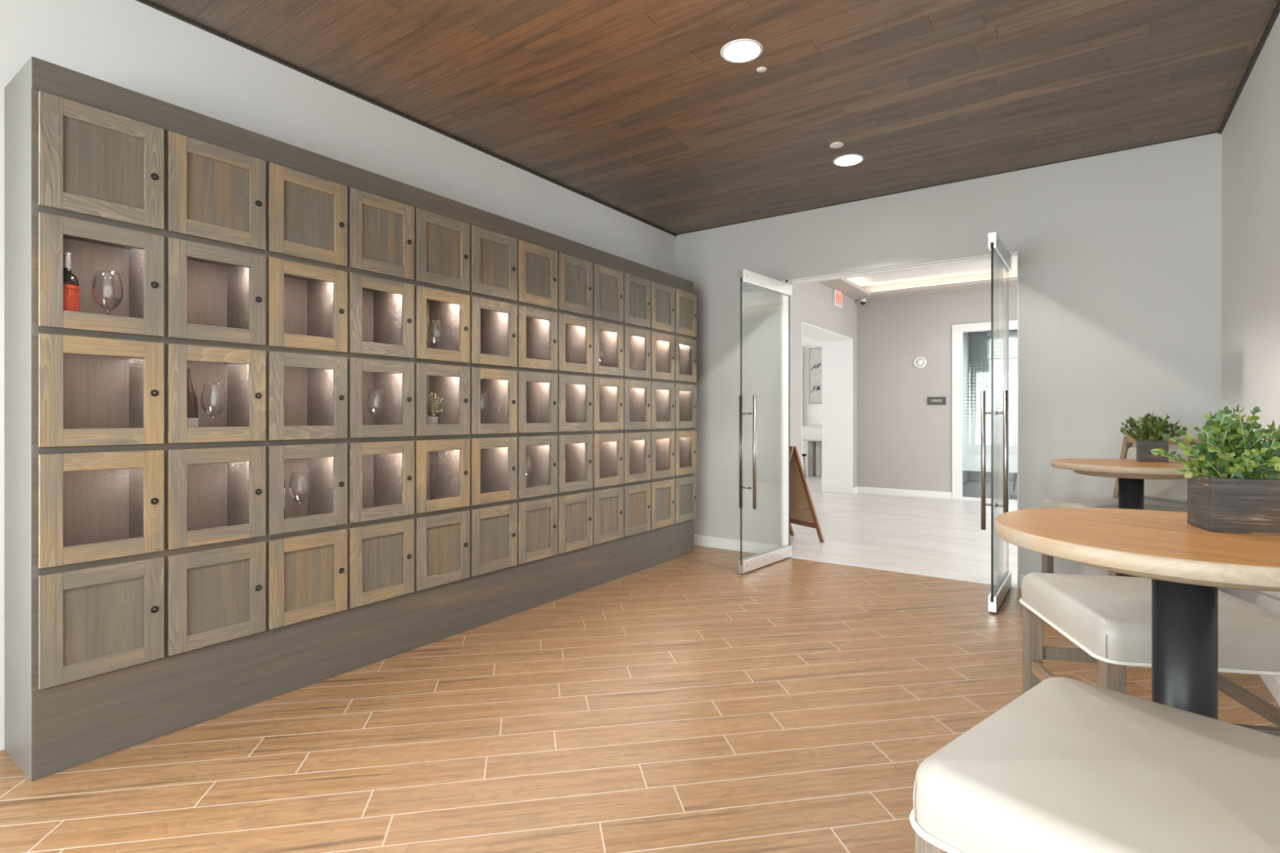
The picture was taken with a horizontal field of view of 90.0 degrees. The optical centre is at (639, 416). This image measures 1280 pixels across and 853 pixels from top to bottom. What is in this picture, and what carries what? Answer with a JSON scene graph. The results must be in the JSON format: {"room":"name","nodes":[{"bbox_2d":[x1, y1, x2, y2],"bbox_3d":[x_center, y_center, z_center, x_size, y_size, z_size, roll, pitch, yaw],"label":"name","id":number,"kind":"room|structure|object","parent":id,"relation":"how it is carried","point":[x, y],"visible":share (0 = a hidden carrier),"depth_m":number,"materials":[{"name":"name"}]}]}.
{"room":"wine locker room","nodes":[
{"label":"wine locker room","id":0,"kind":"room"},
{"bbox_2d":[0,0,675,750],"bbox_3d":[-1.963,-0.264,2.997,0.150,2.968,8.170,0,0,35],"label":"wall","id":1,"kind":"structure","parent":0,"point":[133,45],"depth_m":3.09,"materials":[{"name":"grey paint"}]},
{"bbox_2d":[135,0,1279,236],"bbox_3d":[-0.293,-1.740,1.826,3.930,0.016,7.860,0,0,35],"label":"trim","id":2,"kind":"structure","parent":1,"relation":"attached to","point":[147,2],"depth_m":3.58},
{"bbox_2d":[0,475,1279,852],"bbox_3d":[1.356,1.270,5.790,10.000,0.100,16.550,0,0,35],"label":"floor","id":3,"kind":"structure","parent":0,"point":[691,703],"depth_m":2.53,"materials":[{"name":"brown wood"}]},
{"bbox_2d":[4,56,696,781],"bbox_3d":[-0.907,0.010,4.041,0.381,2.420,4.412,0,0,35],"label":"tall cabinet","id":4,"kind":"object","parent":3,"relation":"on","point":[157,582],"visible":1,"depth_m":2.81,"materials":[{"name":"brown wood"}]},
{"bbox_2d":[62,251,79,311],"bbox_3d":[-2.129,-0.453,2.374,0.076,0.309,0.076,0,0,35],"label":"wine bottle","id":5,"kind":"object","parent":4,"relation":"in","point":[68,254],"visible":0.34,"depth_m":2.36,"materials":[{"name":"red glass"}]},
{"bbox_2d":[91,270,123,315],"bbox_3d":[-2.023,-0.422,2.431,0.093,0.247,0.093,0,0,35],"label":"wine glass","id":6,"kind":"object","parent":4,"relation":"in","point":[117,302],"visible":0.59,"depth_m":2.43,"materials":[{"name":"clear glass"}]},
{"bbox_2d":[186,368,198,427],"bbox_3d":[-1.907,-0.047,2.693,0.080,0.309,0.081,0,0,35],"label":"wine bottle","id":7,"kind":"object","parent":4,"relation":"in","point":[190,369],"visible":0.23,"depth_m":2.68,"materials":[{"name":"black glass"}]},
{"bbox_2d":[200,382,226,418],"bbox_3d":[-1.816,-0.016,2.728,0.093,0.247,0.093,0,0,35],"label":"wine glass","id":8,"kind":"object","parent":4,"relation":"in","point":[223,408],"visible":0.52,"depth_m":2.72,"materials":[{"name":"clear glass"}]},
{"bbox_2d":[284,480,284,518],"bbox_3d":[-1.701,0.359,2.988,0.076,0.309,0.076,0,0,35],"label":"wine bottle","id":9,"kind":"object","parent":4,"relation":"in","point":[284,481],"visible":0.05,"depth_m":3.00,"materials":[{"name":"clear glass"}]},
{"bbox_2d":[288,471,311,516],"bbox_3d":[-1.608,0.390,3.026,0.093,0.247,0.093,0,0,35],"label":"wine glass","id":10,"kind":"object","parent":4,"relation":"in","point":[291,495],"visible":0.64,"depth_m":3.02,"materials":[{"name":"clear glass"}]},
{"bbox_2d":[366,389,385,418],"bbox_3d":[-1.382,-0.016,3.350,0.093,0.247,0.093,0,0,35],"label":"wine glass","id":11,"kind":"object","parent":4,"relation":"in","point":[382,410],"visible":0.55,"depth_m":3.34,"materials":[{"name":"clear glass"}]},
{"bbox_2d":[426,392,443,424],"bbox_3d":[-1.213,-0.016,3.700,0.140,0.246,0.143,0,0,12],"label":"potted plant","id":12,"kind":"object","parent":4,"relation":"in","point":[433,404],"visible":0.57,"depth_m":3.69,"materials":[{"name":"green plant"}]},
{"bbox_2d":[426,320,444,346],"bbox_3d":[-1.167,-0.422,3.658,0.093,0.247,0.093,0,0,35],"label":"wine glass","id":13,"kind":"object","parent":4,"relation":"in","point":[429,340],"visible":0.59,"depth_m":3.65,"materials":[{"name":"clear glass"}]},
{"bbox_2d":[525,455,534,479],"bbox_3d":[-0.748,0.390,4.259,0.093,0.247,0.093,0,0,35],"label":"wine glass","id":14,"kind":"object","parent":4,"relation":"in","point":[528,455],"visible":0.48,"depth_m":4.25,"materials":[{"name":"clear glass"}]},
{"bbox_2d":[802,453,806,477],"bbox_3d":[3.002,0.790,12.848,0.480,0.861,0.480,0,0,-22],"label":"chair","id":15,"kind":"object","parent":3,"relation":"on","point":[803,455],"visible":0.09,"depth_m":12.73,"materials":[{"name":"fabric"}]},
{"bbox_2d":[790,445,824,542],"bbox_3d":[1.335,0.752,6.184,0.763,0.941,0.452,0,0,-29],"label":"sandwich board","id":16,"kind":"object","parent":3,"relation":"on","point":[802,512],"visible":0.35,"depth_m":6.18,"materials":[{"name":"brown wood"}]},
{"bbox_2d":[802,426,822,476],"bbox_3d":[3.592,0.710,12.920,0.550,1.020,0.415,0,0,35],"label":"base cabinet","id":17,"kind":"object","parent":3,"relation":"on","point":[813,434],"visible":0.52,"depth_m":12.89,"materials":[{"name":"white"}]},
{"bbox_2d":[1013,472,1017,492],"bbox_3d":[6.187,0.791,9.961,0.600,0.861,0.580,0,0,15],"label":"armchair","id":18,"kind":"object","parent":3,"relation":"on","point":[1015,473],"visible":0.06,"depth_m":10.23,"materials":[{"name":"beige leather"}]},
{"bbox_2d":[909,676,1279,852],"bbox_3d":[0.808,0.675,0.905,0.585,1.094,0.622,0,0,-39],"label":"bar chair","id":19,"kind":"object","parent":3,"relation":"on","point":[1067,765],"visible":1,"depth_m":0.91,"materials":[{"name":"beige leather"}]},
{"bbox_2d":[1050,458,1189,577],"bbox_3d":[2.608,0.734,3.399,0.716,0.972,0.716,0,0,29],"label":"bar table","id":20,"kind":"object","parent":3,"relation":"on","point":[1131,474],"visible":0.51,"depth_m":3.31,"materials":[{"name":"brown wood"}]},
{"bbox_2d":[1120,412,1186,462],"bbox_3d":[2.807,0.113,3.493,0.286,0.269,0.313,0,0,31],"label":"planter box","id":21,"kind":"object","parent":20,"relation":"on","point":[1151,437],"visible":0.94,"depth_m":3.46,"materials":[{"name":"brown wood"}]},
{"bbox_2d":[1040,435,1207,576],"bbox_3d":[2.843,0.675,3.783,0.622,1.094,0.585,0,0,-6],"label":"bar chair","id":22,"kind":"object","parent":3,"relation":"on","point":[1175,490],"visible":0.3,"depth_m":3.76,"materials":[{"name":"beige leather"}]},
{"bbox_2d":[994,507,1279,719],"bbox_3d":[1.172,0.734,1.379,0.716,0.972,0.716,0,0,-35],"label":"bar table","id":23,"kind":"object","parent":3,"relation":"on","point":[1186,564],"visible":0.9,"depth_m":1.33,"materials":[{"name":"brown wood"}]},
{"bbox_2d":[1150,404,1279,534],"bbox_3d":[1.313,0.107,1.404,0.296,0.281,0.250,0,0,41],"label":"potted plant","id":24,"kind":"object","parent":23,"relation":"on","point":[1233,483],"visible":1,"depth_m":1.37,"materials":[{"name":"green plant"}]},
{"bbox_2d":[1018,572,1279,737],"bbox_3d":[1.513,0.675,1.819,0.622,1.094,0.585,0,0,12],"label":"bar chair","id":25,"kind":"object","parent":3,"relation":"on","point":[1108,618],"visible":0.39,"depth_m":1.71,"materials":[{"name":"beige leather"}]},
{"bbox_2d":[148,0,1279,234],"bbox_3d":[-0.290,-1.798,1.830,4.230,0.100,8.170,0,0,35],"label":"ceiling","id":26,"kind":"structure","parent":0,"point":[634,107],"depth_m":3.32,"materials":[{"name":"brown wood"}]},
{"bbox_2d":[720,39,763,63],"bbox_3d":[0.487,-1.746,3.067,0.204,0.004,0.204,0,0,35],"label":"recessed light","id":27,"kind":"object","parent":26,"relation":"in","point":[739,51],"visible":1,"depth_m":3.06,"materials":[{"name":"white plastic"}]},
{"bbox_2d":[756,66,766,72],"bbox_3d":[0.614,-1.745,3.229,0.052,0.006,0.052,0,0,35],"label":"sprinkler cover","id":28,"kind":"object","parent":26,"relation":"attached to","point":[761,69],"visible":1,"depth_m":3.22,"materials":[{"name":"white plastic"}]},
{"bbox_2d":[829,141,844,148],"bbox_3d":[1.264,-1.742,4.112,0.086,0.012,0.086,0,0,35],"label":"sprinkler cover","id":29,"kind":"object","parent":26,"relation":"attached to","point":[837,144],"visible":1,"depth_m":4.10,"materials":[{"name":"white plastic"}]},
{"bbox_2d":[832,154,864,166],"bbox_3d":[1.424,-1.746,4.371,0.204,0.004,0.204,0,0,35],"label":"recessed light","id":30,"kind":"object","parent":26,"relation":"in","point":[846,160],"visible":1,"depth_m":4.37,"materials":[{"name":"white plastic"}]},
{"bbox_2d":[802,336,822,475],"bbox_3d":[3.117,-0.305,13.646,3.900,3.050,0.150,0,0,35],"label":"wall","id":31,"kind":"structure","parent":0,"point":[811,412],"depth_m":13.29,"materials":[{"name":"white paint"}]},
{"bbox_2d":[808,347,822,403],"bbox_3d":[3.696,-0.830,13.103,0.490,1.140,0.077,0,0,35],"label":"framed picture","id":32,"kind":"object","parent":31,"relation":"attached to","point":[815,354],"visible":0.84,"depth_m":13.16,"materials":[{"name":"paper"}]},
{"bbox_2d":[790,281,857,487],"bbox_3d":[1.853,-0.305,8.321,0.480,3.050,4.930,0,0,35],"label":"wall","id":33,"kind":"structure","parent":0,"point":[811,303],"depth_m":8.53,"materials":[{"name":"beige paint"}]},
{"bbox_2d":[801,321,853,487],"bbox_3d":[2.505,0.005,9.262,0.492,2.430,2.200,0,0,35],"label":"trim","id":34,"kind":"structure","parent":33,"relation":"attached to","point":[837,348],"depth_m":10.12,"materials":[{"name":"white paint"}]},
{"bbox_2d":[832,288,842,308],"bbox_3d":[2.880,-1.710,9.330,0.050,0.230,0.330,0,0,35],"label":"exit sign","id":35,"kind":"object","parent":33,"relation":"attached to","point":[837,295],"visible":1,"depth_m":9.27,"materials":[{"name":"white plastic"}]},
{"bbox_2d":[822,485,853,493],"bbox_3d":[3.133,1.170,10.143,0.494,0.100,0.014,0,0,35],"label":"baseboard","id":36,"kind":"structure","parent":33,"relation":"attached to","point":[824,488],"depth_m":10.13,"materials":[{"name":"white paint"}]},
{"bbox_2d":[853,486,857,493],"bbox_3d":[3.401,1.170,10.107,0.014,0.100,0.201,0,0,35],"label":"baseboard","id":37,"kind":"structure","parent":33,"relation":"attached to","point":[855,489],"depth_m":10.11,"materials":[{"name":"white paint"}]},
{"bbox_2d":[818,275,1017,301],"bbox_3d":[4.347,-1.855,6.582,5.600,0.050,4.930,0,0,35],"label":"ceiling","id":38,"kind":"structure","parent":0,"point":[848,288],"depth_m":9.24,"materials":[{"name":"paint"}]},
{"bbox_2d":[859,298,866,305],"bbox_3d":[3.493,-1.786,10.024,0.104,0.089,0.104,0,0,35],"label":"security camera","id":39,"kind":"object","parent":38,"relation":"attached to","point":[863,301],"visible":1,"depth_m":9.99,"materials":[{"name":"white plastic"}]},
{"bbox_2d":[846,256,1017,292],"bbox_3d":[4.358,-1.970,6.598,5.800,0.180,5.090,0,0,35],"label":"ceiling","id":40,"kind":"structure","parent":0,"point":[977,270],"depth_m":9.15,"materials":[{"name":"paint"}]},
{"bbox_2d":[857,284,1017,492],"bbox_3d":[5.600,-0.305,8.798,6.080,3.050,0.140,0,0,35],"label":"wall","id":41,"kind":"structure","parent":0,"point":[904,442],"depth_m":9.76,"materials":[{"name":"beige paint"}]},
{"bbox_2d":[857,486,951,498],"bbox_3d":[4.020,1.170,9.806,1.375,0.100,0.014,0,0,35],"label":"baseboard","id":42,"kind":"structure","parent":41,"relation":"attached to","point":[942,495],"depth_m":9.77,"materials":[{"name":"white paint"}]},
{"bbox_2d":[913,356,926,368],"bbox_3d":[4.223,-0.810,9.655,0.176,0.176,0.030,0,0,35],"label":"speaker","id":43,"kind":"object","parent":41,"relation":"attached to","point":[919,362],"visible":1,"depth_m":9.65},
{"bbox_2d":[927,396,946,404],"bbox_3d":[4.416,-0.227,9.530,0.254,0.120,0.013,0,0,35],"label":"sign","id":44,"kind":"object","parent":41,"relation":"attached to","point":[931,400],"visible":1,"depth_m":9.52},
{"bbox_2d":[951,320,1017,503],"bbox_3d":[5.310,-0.060,8.985,1.670,2.560,0.145,0,0,35],"label":"door frame","id":45,"kind":"structure","parent":41,"relation":"in","point":[966,438],"depth_m":9.34,"materials":[{"name":"white paint"}]},
{"bbox_2d":[675,133,1221,591],"bbox_3d":[2.001,-0.264,5.115,3.930,2.968,0.160,0,0,35],"label":"wall","id":46,"kind":"structure","parent":0,"point":[1120,252],"depth_m":4.44,"materials":[{"name":"paint"}]},
{"bbox_2d":[693,534,778,553],"bbox_3d":[0.772,1.171,5.866,1.055,0.097,0.014,0,0,35],"label":"baseboard","id":47,"kind":"structure","parent":46,"relation":"attached to","point":[699,540],"depth_m":5.81,"materials":[{"name":"white paint"}]},
{"bbox_2d":[737,268,791,573],"bbox_3d":[1.035,0.027,5.229,0.151,2.386,0.802,0,0,40],"label":"door","id":48,"kind":"structure","parent":46,"relation":"in","point":[747,277],"depth_m":5.03,"materials":[{"name":"clear glass"}]},
{"bbox_2d":[782,250,1018,587],"bbox_3d":[2.007,0.020,5.123,1.780,2.400,0.140,0,0,35],"label":"trim","id":49,"kind":"structure","parent":46,"relation":"attached to","point":[1015,253],"depth_m":5.51,"materials":[{"name":"white paint"}]},
{"bbox_2d":[981,231,1011,612],"bbox_3d":[2.406,0.027,4.270,0.151,2.386,0.802,0,0,36],"label":"door","id":50,"kind":"structure","parent":46,"relation":"in","point":[1001,260],"depth_m":4.06,"materials":[{"name":"clear glass"}]},
{"bbox_2d":[1019,574,1025,588],"bbox_3d":[3.124,1.171,4.226,1.070,0.097,0.014,0,0,35],"label":"baseboard","id":51,"kind":"structure","parent":46,"relation":"attached to","point":[1021,576],"depth_m":4.52,"materials":[{"name":"white paint"}]},
{"bbox_2d":[963,328,1017,483],"bbox_3d":[7.270,-0.330,9.706,4.780,3.100,3.260,0,0,35],"label":"wall","id":52,"kind":"structure","parent":0,"point":[975,344],"depth_m":12.09,"materials":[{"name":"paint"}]},
{"bbox_2d":[987,334,1017,417],"bbox_3d":[7.566,-0.515,11.389,2.420,1.970,0.080,0,0,35],"label":"window","id":53,"kind":"structure","parent":52,"relation":"in","point":[988,361],"depth_m":12.05,"materials":[{"name":"glass"}]},
{"bbox_2d":[986,332,991,359],"bbox_3d":[6.529,-1.307,11.967,0.054,0.506,0.060,0,0,35],"label":"window blind","id":54,"kind":"object","parent":53,"relation":"attached to","point":[988,333],"depth_m":11.96,"materials":[{"name":"white plastic"}]},
{"bbox_2d":[1008,330,1017,359],"bbox_3d":[6.848,-1.304,11.744,0.117,0.513,0.060,0,0,35],"label":"window blind","id":55,"kind":"object","parent":53,"relation":"attached to","point":[1010,332],"depth_m":11.74,"materials":[{"name":"white plastic"}]},
{"bbox_2d":[1221,12,1279,678],"bbox_3d":[1.383,-0.264,0.663,0.150,2.968,8.170,0,0,35],"label":"wall","id":56,"kind":"structure","parent":0,"point":[1251,135],"depth_m":3.18,"materials":[{"name":"grey paint"}]},
{"bbox_2d":[1259,675,1279,706],"bbox_3d":[1.309,1.171,0.700,0.014,0.097,7.846,0,0,35],"label":"baseboard","id":57,"kind":"structure","parent":56,"relation":"attached to","point":[1272,682],"depth_m":2.77,"materials":[{"name":"white paint"}]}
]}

